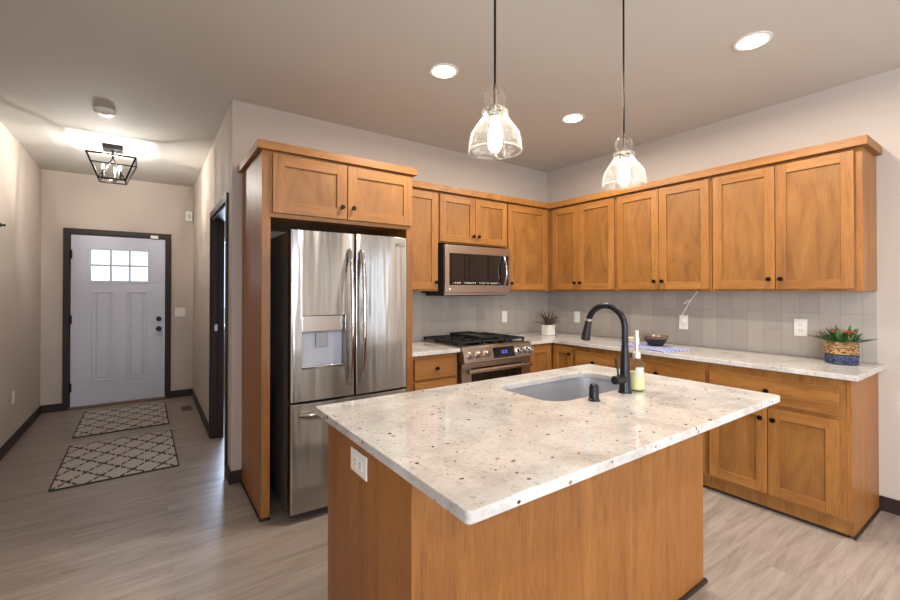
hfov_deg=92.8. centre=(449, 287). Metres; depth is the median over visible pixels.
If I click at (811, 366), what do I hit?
countertop
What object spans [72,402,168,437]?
rug
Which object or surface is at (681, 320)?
power cord
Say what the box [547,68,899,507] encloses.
wall
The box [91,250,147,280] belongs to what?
window grille
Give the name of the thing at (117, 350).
door
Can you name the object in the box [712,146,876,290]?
upper cabinet
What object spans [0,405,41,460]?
baseboard
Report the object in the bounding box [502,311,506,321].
light switch
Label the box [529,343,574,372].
base cabinet
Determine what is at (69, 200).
wall
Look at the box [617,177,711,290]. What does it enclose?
upper cabinet
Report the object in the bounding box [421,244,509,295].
microwave
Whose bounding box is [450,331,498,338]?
griddle
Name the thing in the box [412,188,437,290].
upper cabinet
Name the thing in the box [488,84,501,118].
socket
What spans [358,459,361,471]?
socket
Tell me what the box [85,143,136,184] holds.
light
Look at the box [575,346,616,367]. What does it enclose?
base cabinet
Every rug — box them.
[48,430,178,491]
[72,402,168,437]
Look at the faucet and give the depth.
1.93 m
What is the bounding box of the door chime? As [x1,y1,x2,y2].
[186,211,191,221]
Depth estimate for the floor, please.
2.33 m
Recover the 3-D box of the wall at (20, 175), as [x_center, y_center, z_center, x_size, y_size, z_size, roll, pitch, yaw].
[-1.589,0.003,0.417,0.150,2.744,10.920,0,-1,-35]
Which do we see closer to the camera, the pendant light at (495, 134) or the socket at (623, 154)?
the pendant light at (495, 134)
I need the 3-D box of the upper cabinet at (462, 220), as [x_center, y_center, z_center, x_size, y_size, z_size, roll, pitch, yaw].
[0.139,-0.605,4.025,0.786,0.435,0.380,0,-1,-35]
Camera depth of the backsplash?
3.66 m
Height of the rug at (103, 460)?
0.008 m
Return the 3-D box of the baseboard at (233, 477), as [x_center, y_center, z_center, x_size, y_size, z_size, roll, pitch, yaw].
[-2.449,1.360,4.356,0.081,0.090,3.194,0,-1,-35]
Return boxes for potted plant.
[532,310,561,335]
[809,325,874,364]
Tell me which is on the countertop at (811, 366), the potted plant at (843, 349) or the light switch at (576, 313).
the potted plant at (843, 349)
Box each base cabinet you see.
[412,353,456,390]
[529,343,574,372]
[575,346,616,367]
[617,351,710,488]
[708,363,880,540]
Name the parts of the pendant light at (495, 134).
cord, bulb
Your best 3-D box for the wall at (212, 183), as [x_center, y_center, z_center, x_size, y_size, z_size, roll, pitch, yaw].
[-2.469,0.034,4.434,0.100,2.744,3.059,0,-1,-35]
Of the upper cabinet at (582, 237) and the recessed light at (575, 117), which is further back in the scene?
the upper cabinet at (582, 237)
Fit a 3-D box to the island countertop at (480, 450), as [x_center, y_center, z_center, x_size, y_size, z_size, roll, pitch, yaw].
[0.459,0.486,1.794,1.736,0.030,1.002,0,-1,-35]
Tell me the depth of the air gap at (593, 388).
1.78 m
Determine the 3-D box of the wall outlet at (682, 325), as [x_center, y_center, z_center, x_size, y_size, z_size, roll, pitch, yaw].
[2.002,0.295,3.674,0.008,0.120,0.075,0,-1,-35]
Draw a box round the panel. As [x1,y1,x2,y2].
[302,315,342,331]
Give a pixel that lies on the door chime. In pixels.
(188, 213)
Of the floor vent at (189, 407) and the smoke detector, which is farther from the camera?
the floor vent at (189, 407)
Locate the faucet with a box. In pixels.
[581,303,631,393]
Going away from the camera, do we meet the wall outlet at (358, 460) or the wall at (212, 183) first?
the wall outlet at (358, 460)
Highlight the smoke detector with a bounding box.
[93,106,115,116]
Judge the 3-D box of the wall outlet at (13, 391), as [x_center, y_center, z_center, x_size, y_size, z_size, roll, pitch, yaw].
[-3.903,0.976,3.832,0.008,0.115,0.070,0,-1,-35]
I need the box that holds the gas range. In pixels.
[420,332,533,383]
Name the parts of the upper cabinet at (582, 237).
door, door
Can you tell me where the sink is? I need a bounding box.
[506,378,618,400]
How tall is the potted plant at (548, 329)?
0.269 m
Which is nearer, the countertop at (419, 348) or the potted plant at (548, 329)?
the countertop at (419, 348)
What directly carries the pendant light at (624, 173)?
hanging from the ceiling
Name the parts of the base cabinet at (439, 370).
drawer, drawer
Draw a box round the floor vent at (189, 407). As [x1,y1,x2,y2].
[180,405,192,411]
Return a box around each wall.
[0,122,41,447]
[40,169,224,405]
[193,106,229,444]
[228,99,546,470]
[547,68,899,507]
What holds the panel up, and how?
attached to the refrigerator
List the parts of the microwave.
handle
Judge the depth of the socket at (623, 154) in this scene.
1.89 m
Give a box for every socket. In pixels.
[353,455,356,467]
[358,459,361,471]
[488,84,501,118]
[618,133,629,159]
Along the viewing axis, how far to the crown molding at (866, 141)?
3.32 m
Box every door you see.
[62,228,170,410]
[209,192,228,476]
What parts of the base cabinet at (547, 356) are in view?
door, door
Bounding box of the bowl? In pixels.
[643,334,668,345]
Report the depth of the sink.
2.34 m
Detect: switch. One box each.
[175,307,184,316]
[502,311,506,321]
[574,311,579,322]
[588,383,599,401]
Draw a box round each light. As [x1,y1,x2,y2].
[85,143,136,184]
[429,63,458,78]
[488,0,501,152]
[561,113,584,122]
[618,0,629,185]
[732,31,772,50]
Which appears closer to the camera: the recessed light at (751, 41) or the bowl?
the recessed light at (751, 41)
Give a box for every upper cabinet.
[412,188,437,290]
[438,192,506,247]
[501,203,547,290]
[548,196,616,290]
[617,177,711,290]
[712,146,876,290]
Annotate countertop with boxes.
[315,364,779,524]
[412,341,459,356]
[506,331,885,381]
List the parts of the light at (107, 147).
ceiling plate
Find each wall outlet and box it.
[12,390,14,403]
[351,446,366,481]
[679,315,687,328]
[794,319,806,336]
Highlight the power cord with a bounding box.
[680,291,697,321]
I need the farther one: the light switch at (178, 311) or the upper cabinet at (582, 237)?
the light switch at (178, 311)
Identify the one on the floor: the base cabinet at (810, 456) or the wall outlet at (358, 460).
the base cabinet at (810, 456)
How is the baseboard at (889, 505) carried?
attached to the wall at (870, 106)
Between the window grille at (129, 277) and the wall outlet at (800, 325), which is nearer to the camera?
the wall outlet at (800, 325)
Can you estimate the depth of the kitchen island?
1.46 m
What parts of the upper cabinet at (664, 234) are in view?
door, door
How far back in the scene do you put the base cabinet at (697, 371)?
3.09 m
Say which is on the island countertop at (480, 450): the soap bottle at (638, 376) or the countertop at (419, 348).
the soap bottle at (638, 376)
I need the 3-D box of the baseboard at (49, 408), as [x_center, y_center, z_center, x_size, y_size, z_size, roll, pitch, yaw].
[-3.987,1.367,5.217,1.442,0.090,0.014,0,-1,-35]
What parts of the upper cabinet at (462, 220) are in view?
door, door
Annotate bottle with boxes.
[630,330,644,391]
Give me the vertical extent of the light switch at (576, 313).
0.118 m
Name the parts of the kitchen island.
panel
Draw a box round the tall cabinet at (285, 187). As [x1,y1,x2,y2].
[238,139,416,521]
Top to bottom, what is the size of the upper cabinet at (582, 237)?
0.853 m
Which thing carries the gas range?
on the floor
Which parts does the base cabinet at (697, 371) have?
drawer, door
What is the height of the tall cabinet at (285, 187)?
2.272 m
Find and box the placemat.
[617,343,694,351]
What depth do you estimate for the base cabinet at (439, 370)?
3.29 m
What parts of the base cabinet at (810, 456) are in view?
door, drawer, door, panel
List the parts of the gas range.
control knob, control knob, control knob, oven door, control panel, oven handle, control knob, control knob, control knob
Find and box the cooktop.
[420,339,525,348]
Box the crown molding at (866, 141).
[412,134,881,209]
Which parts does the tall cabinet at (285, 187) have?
panel, door, door, panel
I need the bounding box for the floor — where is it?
[0,395,899,599]
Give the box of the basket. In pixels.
[824,340,859,364]
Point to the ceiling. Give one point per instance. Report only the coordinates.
(171, 72)
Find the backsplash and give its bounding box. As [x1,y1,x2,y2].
[412,291,877,363]
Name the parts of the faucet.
spout, lever, handle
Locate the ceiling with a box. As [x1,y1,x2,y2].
[0,0,899,186]
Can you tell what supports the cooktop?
in the gas range
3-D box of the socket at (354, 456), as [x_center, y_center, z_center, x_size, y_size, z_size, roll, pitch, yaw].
[-0.309,0.567,1.397,0.002,0.032,0.028,0,-1,-35]
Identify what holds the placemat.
on the countertop at (811, 366)
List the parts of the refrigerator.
handle, door, freezer drawer, handle, handle, door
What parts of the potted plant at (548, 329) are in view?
pot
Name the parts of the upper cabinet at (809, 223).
door, door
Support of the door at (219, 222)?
in the wall at (212, 183)
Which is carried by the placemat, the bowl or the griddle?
the bowl
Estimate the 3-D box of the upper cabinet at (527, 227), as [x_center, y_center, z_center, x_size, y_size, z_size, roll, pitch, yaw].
[0.703,-0.393,4.420,0.590,0.853,0.380,0,-1,-35]
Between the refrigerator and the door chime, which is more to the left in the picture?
the door chime
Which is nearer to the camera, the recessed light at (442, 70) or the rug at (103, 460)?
the recessed light at (442, 70)
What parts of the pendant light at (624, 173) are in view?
cord, bulb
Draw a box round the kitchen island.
[328,423,707,599]
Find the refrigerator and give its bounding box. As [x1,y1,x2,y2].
[270,229,406,515]
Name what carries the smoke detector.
attached to the ceiling
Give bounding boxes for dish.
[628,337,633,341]
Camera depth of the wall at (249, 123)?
3.43 m
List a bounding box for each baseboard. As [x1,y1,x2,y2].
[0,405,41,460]
[42,389,191,412]
[192,388,240,484]
[880,495,899,515]

